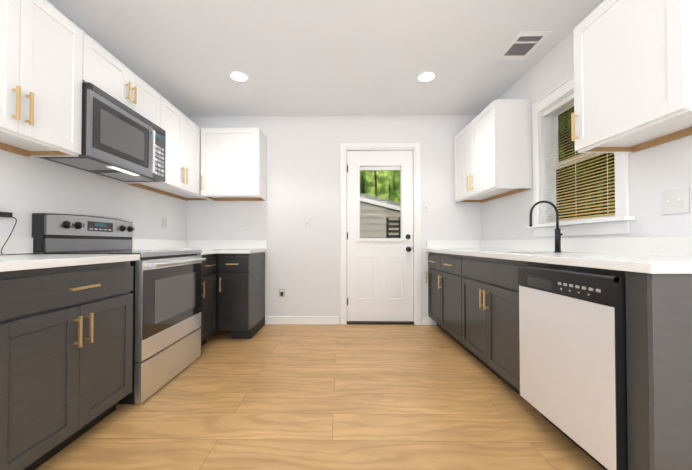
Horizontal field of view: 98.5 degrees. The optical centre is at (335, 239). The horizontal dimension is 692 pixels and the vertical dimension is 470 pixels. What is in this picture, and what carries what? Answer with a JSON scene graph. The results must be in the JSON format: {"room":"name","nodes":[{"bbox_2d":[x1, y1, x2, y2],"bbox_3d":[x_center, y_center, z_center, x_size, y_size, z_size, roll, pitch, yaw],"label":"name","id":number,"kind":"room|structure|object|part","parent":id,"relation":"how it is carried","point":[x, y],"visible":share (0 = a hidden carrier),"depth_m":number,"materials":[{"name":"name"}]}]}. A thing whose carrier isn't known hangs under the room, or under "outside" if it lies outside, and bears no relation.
{"room":"kitchen","nodes":[
{"label":"kitchen","id":0,"kind":"room"},
{"bbox_2d":[0,0,186,252],"bbox_3d":[-1.900,-0.276,0.644,0.120,2.500,6.140,0,-1,1],"label":"wall","id":1,"kind":"structure","parent":0,"point":[29,186],"depth_m":2.09,"materials":[{"name":"white paint"}]},
{"bbox_2d":[0,0,87,155],"bbox_3d":[-1.669,-0.887,1.431,0.312,0.726,0.693,0,-1,1],"label":"upper cabinet","id":2,"kind":"object","parent":1,"relation":"attached to","point":[52,59],"depth_m":1.55,"materials":[{"name":"white wood"}]},
{"bbox_2d":[0,237,187,252],"bbox_3d":[-1.802,0.046,2.250,0.018,0.100,2.672,0,-1,1],"label":"backsplash","id":3,"kind":"structure","parent":1,"relation":"attached to","point":[14,244],"depth_m":1.76,"materials":[{"name":"white stone"}]},
{"bbox_2d":[88,36,163,129],"bbox_3d":[-1.657,-1.087,2.167,0.312,0.305,0.770,0,-1,1],"label":"upper cabinet","id":4,"kind":"object","parent":1,"relation":"attached to","point":[105,72],"depth_m":2.11,"materials":[{"name":"white wood"}]},
{"bbox_2d":[39,82,165,181],"bbox_3d":[-1.620,-0.710,2.161,0.384,0.440,0.770,0,-1,1],"label":"over-the-range microwave","id":5,"kind":"object","parent":4,"relation":"attached to","point":[122,142],"visible":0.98,"depth_m":2.02,"materials":[{"name":"grey metal"}]},
{"bbox_2d":[124,99,187,191],"bbox_3d":[-1.648,-0.869,2.759,0.312,0.726,0.415,0,-1,1],"label":"upper cabinet","id":6,"kind":"object","parent":1,"relation":"attached to","point":[171,114],"depth_m":2.74,"materials":[{"name":"white wood"}]},
{"bbox_2d":[163,217,166,228],"bbox_3d":[-1.795,-0.172,3.137,0.010,0.119,0.075,0,-1,1],"label":"wall outlet","id":7,"kind":"object","parent":1,"relation":"attached to","point":[164,222],"visible":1,"depth_m":3.14,"materials":[{"name":"white plastic"}]},
{"bbox_2d":[168,112,203,195],"bbox_3d":[-1.611,-0.864,3.066,0.376,0.726,0.435,0,-1,1],"label":"upper cabinet","id":8,"kind":"object","parent":1,"relation":"attached to","point":[191,135],"depth_m":3.11,"materials":[{"name":"white wood"}]},
{"bbox_2d":[35,324,604,469],"bbox_3d":[-0.078,1.004,0.598,3.765,0.060,6.140,0,-1,1],"label":"floor","id":9,"kind":"structure","parent":0,"point":[339,397],"depth_m":1.68,"materials":[{"name":"brown wood"}]},
{"bbox_2d":[0,261,132,469],"bbox_3d":[-1.504,0.552,1.382,0.641,0.865,0.712,0,-1,1],"label":"base cabinet","id":10,"kind":"object","parent":9,"relation":"on","point":[66,339],"depth_m":1.29,"materials":[{"name":"black wood"}]},
{"bbox_2d":[0,253,139,272],"bbox_3d":[-1.494,0.101,1.339,0.662,0.035,0.861,0,-1,1],"label":"countertop","id":11,"kind":"structure","parent":10,"relation":"on","point":[8,263],"depth_m":1.34,"materials":[{"name":"white stone"}]},
{"bbox_2d":[32,213,205,403],"bbox_3d":[-1.447,0.414,2.153,0.726,1.161,0.770,0,-1,1],"label":"range","id":12,"kind":"object","parent":9,"relation":"on","point":[167,297],"visible":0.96,"depth_m":1.99,"materials":[{"name":"silver metal"}]},
{"bbox_2d":[197,253,219,345],"bbox_3d":[-1.483,0.570,2.726,0.641,0.865,0.355,0,-1,1],"label":"base cabinet","id":13,"kind":"object","parent":9,"relation":"on","point":[210,314],"depth_m":2.78,"materials":[{"name":"black wood"}]},
{"bbox_2d":[132,249,219,256],"bbox_3d":[-1.473,0.120,2.730,0.662,0.035,0.366,0,-1,1],"label":"countertop","id":14,"kind":"structure","parent":13,"relation":"on","point":[205,252],"depth_m":2.83,"materials":[{"name":"white stone"}]},
{"bbox_2d":[224,253,264,338],"bbox_3d":[-0.998,0.577,3.243,0.302,0.865,0.647,0,-1,1],"label":"base cabinet","id":15,"kind":"object","parent":9,"relation":"on","point":[244,273],"depth_m":2.93,"materials":[{"name":"black wood"}]},
{"bbox_2d":[220,249,266,252],"bbox_3d":[-1.311,0.127,3.244,0.969,0.035,0.667,0,-1,1],"label":"countertop","id":16,"kind":"structure","parent":15,"relation":"on","point":[221,250],"depth_m":2.93,"materials":[{"name":"white stone"}]},
{"bbox_2d":[426,252,437,325],"bbox_3d":[1.409,0.578,3.282,0.629,0.865,0.492,0,-1,1],"label":"base cabinet","id":17,"kind":"object","parent":9,"relation":"on","point":[432,272],"depth_m":3.35,"materials":[{"name":"black wood"}]},
{"bbox_2d":[438,252,457,342],"bbox_3d":[1.402,0.572,2.827,0.629,0.865,0.660,0,-1,1],"label":"base cabinet","id":18,"kind":"object","parent":9,"relation":"on","point":[447,274],"depth_m":2.90,"materials":[{"name":"black wood"}]},
{"bbox_2d":[454,256,641,419],"bbox_3d":[1.391,0.562,2.150,0.629,0.865,0.938,0,-1,1],"label":"base cabinet","id":19,"kind":"object","parent":9,"relation":"on","point":[473,297],"depth_m":1.94,"materials":[{"name":"black wood"}]},
{"bbox_2d":[426,248,691,275],"bbox_3d":[1.383,0.114,2.254,0.649,0.035,2.562,0,-1,1],"label":"countertop","id":20,"kind":"structure","parent":19,"relation":"on","point":[648,265],"depth_m":1.36,"materials":[{"name":"white stone"}]},
{"bbox_2d":[529,201,562,251],"bbox_3d":[1.506,-0.093,2.110,0.223,0.372,0.106,0,-1,1],"label":"faucet","id":21,"kind":"object","parent":20,"relation":"on","point":[558,233],"visible":1,"depth_m":2.13,"materials":[{"name":"black metal"}]},
{"bbox_2d":[518,262,627,469],"bbox_3d":[1.354,0.554,1.380,0.666,0.861,0.589,0,-1,1],"label":"dishwasher","id":22,"kind":"object","parent":9,"relation":"on","point":[573,363],"visible":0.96,"depth_m":1.26,"materials":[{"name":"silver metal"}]},
{"bbox_2d":[48,0,604,116],"bbox_3d":[-0.078,-1.566,0.634,3.765,0.080,6.140,0,-1,1],"label":"ceiling","id":23,"kind":"structure","parent":0,"point":[327,57],"depth_m":2.35,"materials":[{"name":"white paint"}]},
{"bbox_2d":[228,71,248,81],"bbox_3d":[-0.887,-1.494,2.736,0.184,0.005,0.184,0,-1,1],"label":"recessed light","id":24,"kind":"object","parent":23,"relation":"in","point":[240,76],"visible":1,"depth_m":2.73,"materials":[{"name":"white plastic"}]},
{"bbox_2d":[416,71,436,81],"bbox_3d":[0.838,-1.494,2.739,0.184,0.005,0.184,0,-1,1],"label":"recessed light","id":25,"kind":"object","parent":23,"relation":"in","point":[425,76],"visible":1,"depth_m":2.73,"materials":[{"name":"white plastic"}]},
{"bbox_2d":[496,31,552,59],"bbox_3d":[1.454,-1.499,2.321,0.235,0.006,0.335,0,-1,1],"label":"ceiling vent","id":26,"kind":"object","parent":23,"relation":"in","point":[523,45],"visible":1,"depth_m":2.30,"materials":[{"name":"white metal"}]},
{"bbox_2d":[187,115,480,324],"bbox_3d":[-0.030,-0.235,3.625,3.525,2.500,0.120,0,-1,1],"label":"wall","id":27,"kind":"structure","parent":0,"point":[302,263],"depth_m":3.57,"materials":[{"name":"white paint"}]},
{"bbox_2d":[188,241,266,248],"bbox_3d":[-1.297,0.064,3.568,0.951,0.100,0.019,0,-1,1],"label":"backsplash","id":28,"kind":"structure","parent":27,"relation":"attached to","point":[191,244],"depth_m":3.56,"materials":[{"name":"white stone"}]},
{"bbox_2d":[204,128,266,199],"bbox_3d":[-1.167,-0.860,3.393,0.670,0.726,0.392,0,-1,1],"label":"upper cabinet","id":29,"kind":"object","parent":27,"relation":"attached to","point":[235,159],"depth_m":3.26,"materials":[{"name":"white wood"}]},
{"bbox_2d":[243,220,248,229],"bbox_3d":[-1.079,-0.176,3.575,0.075,0.119,0.010,0,-1,1],"label":"outlet","id":30,"kind":"object","parent":27,"relation":"attached to","point":[245,224],"visible":1,"depth_m":3.57,"materials":[{"name":"white plastic"}]},
{"bbox_2d":[277,286,286,299],"bbox_3d":[-0.641,0.642,3.557,0.128,0.163,0.010,0,-1,1],"label":"outlet","id":31,"kind":"object","parent":27,"relation":"attached to","point":[281,292],"visible":1,"depth_m":3.55,"materials":[{"name":"white plastic"}]},
{"bbox_2d":[265,316,339,324],"bbox_3d":[-0.396,0.967,3.547,0.888,0.095,0.013,0,-1,1],"label":"baseboard","id":32,"kind":"structure","parent":27,"relation":"attached to","point":[328,320],"depth_m":3.54,"materials":[{"name":"white wood"}]},
{"bbox_2d":[304,218,309,227],"bbox_3d":[-0.342,-0.191,3.559,0.075,0.119,0.019,0,-1,1],"label":"light switch","id":33,"kind":"object","parent":27,"relation":"attached to","point":[306,222],"visible":1,"depth_m":3.56,"materials":[{"name":"white plastic"}]},
{"bbox_2d":[347,150,412,320],"bbox_3d":[0.535,-0.043,3.595,0.793,2.055,0.065,0,-1,1],"label":"back door","id":34,"kind":"structure","parent":27,"relation":"in","point":[379,279],"depth_m":3.58,"materials":[{"name":"white wood"}]},
{"bbox_2d":[347,165,411,304],"bbox_3d":[0.533,-0.053,3.562,0.804,1.695,0.104,0,-1,1],"label":"door hardware","id":35,"kind":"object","parent":34,"relation":"attached to","point":[408,236],"depth_m":3.57,"materials":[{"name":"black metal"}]},
{"bbox_2d":[340,143,420,324],"bbox_3d":[0.535,-0.068,3.605,0.955,2.166,0.134,0,-1,1],"label":"door frame","id":36,"kind":"structure","parent":27,"relation":"attached to","point":[346,147],"depth_m":3.55,"materials":[{"name":"white wood"}]},
{"bbox_2d":[347,321,413,324],"bbox_3d":[0.535,1.002,3.598,0.801,0.026,0.119,0,-1,1],"label":"door threshold sill","id":37,"kind":"structure","parent":27,"relation":"attached to","point":[385,322],"depth_m":3.54,"materials":[{"name":"brown metal"}]},
{"bbox_2d":[423,202,428,211],"bbox_3d":[1.080,-0.378,3.539,0.075,0.119,0.019,0,-1,1],"label":"light switch","id":38,"kind":"object","parent":27,"relation":"attached to","point":[425,206],"visible":1,"depth_m":3.54,"materials":[{"name":"white plastic"}]},
{"bbox_2d":[426,240,481,247],"bbox_3d":[1.393,0.064,3.526,0.630,0.100,0.019,0,-1,1],"label":"backsplash","id":39,"kind":"structure","parent":27,"relation":"attached to","point":[429,243],"depth_m":3.52,"materials":[{"name":"white stone"}]},
{"bbox_2d":[481,30,691,239],"bbox_3d":[1.745,-0.277,0.587,0.120,2.500,6.140,0,-1,1],"label":"wall","id":40,"kind":"structure","parent":0,"point":[655,171],"depth_m":1.71,"materials":[{"name":"white paint"}]},
{"bbox_2d":[454,99,531,199],"bbox_3d":[1.559,-0.842,3.063,0.322,0.752,0.930,0,-1,1],"label":"upper cabinet","id":41,"kind":"object","parent":40,"relation":"attached to","point":[493,153],"depth_m":2.61,"materials":[{"name":"white wood"}]},
{"bbox_2d":[526,74,634,236],"bbox_3d":[1.738,-0.598,2.147,0.177,1.145,0.900,0,-1,1],"label":"window","id":42,"kind":"structure","parent":40,"relation":"in","point":[619,223],"depth_m":2.35,"materials":[{"name":"white wood"}]},
{"bbox_2d":[543,93,614,223],"bbox_3d":[1.744,-0.596,2.147,0.040,0.933,0.668,0,-1,1],"label":"window blinds","id":43,"kind":"object","parent":42,"relation":"attached to","point":[567,100],"visible":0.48,"depth_m":2.17,"materials":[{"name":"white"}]},
{"bbox_3d":[1.805,-0.594,2.146,0.042,0.938,0.676,0,-1,1],"label":"window sash","id":44,"kind":"part","parent":42,"relation":"part of","materials":[{"name":"white wood"}]},
{"bbox_2d":[482,236,691,255],"bbox_3d":[1.698,0.046,2.250,0.019,0.100,2.562,0,-1,1],"label":"backsplash","id":45,"kind":"structure","parent":40,"relation":"attached to","point":[664,245],"depth_m":1.79,"materials":[{"name":"white stone"}]},
{"bbox_2d":[571,0,691,151],"bbox_3d":[1.534,-0.877,1.446,0.322,0.697,0.550,0,-1,1],"label":"upper cabinet","id":46,"kind":"object","parent":40,"relation":"attached to","point":[632,76],"depth_m":1.41,"materials":[{"name":"white wood"}]},
{"bbox_2d":[661,188,689,214],"bbox_3d":[1.688,-0.186,1.487,0.019,0.121,0.121,0,-1,1],"label":"double light switch","id":47,"kind":"object","parent":40,"relation":"attached to","point":[677,201],"visible":1,"depth_m":1.48,"materials":[{"name":"white plastic"}]},
{"label":"outside","id":48,"kind":"structure","parent":0,"visible":0},
{"bbox_3d":[3.143,1.275,11.596,22.000,0.100,15.800,0,-1,1],"label":"ground","id":49,"kind":"structure","parent":48,"visible":0},
{"bbox_2d":[360,193,399,237],"bbox_3d":[1.271,-0.030,8.603,3.762,3.227,0.280,0,-1,1],"label":"shed","id":50,"kind":"object","parent":49,"relation":"on","point":[385,209],"depth_m":8.55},
{"bbox_3d":[-1.820,-0.149,1.542,0.009,0.119,0.075,0,-1,1],"label":"wall outlet","id":51,"kind":"object","parent":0,"visible":0},
{"bbox_2d":[0,212,43,254],"bbox_3d":[-1.667,-0.033,1.473,0.302,0.232,0.513,0,-1,1],"label":"cord","id":52,"kind":"object","parent":51,"relation":"attached to","point":[6,214],"visible":0.98,"depth_m":1.62,"materials":[{"name":"black plastic"}]},
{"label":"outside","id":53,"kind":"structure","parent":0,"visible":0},
{"bbox_2d":[386,218,400,237],"bbox_3d":[1.322,-0.212,6.764,0.330,0.541,0.040,0,-1,1],"label":"ladder","id":54,"kind":"object","parent":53,"point":[388,226],"depth_m":6.75,"materials":[{"name":"black metal"}]},
{"bbox_2d":[360,106,614,218],"bbox_3d":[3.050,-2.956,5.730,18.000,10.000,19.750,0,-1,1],"label":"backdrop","id":55,"kind":"structure","parent":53,"point":[389,179],"depth_m":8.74,"materials":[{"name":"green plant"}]}
]}

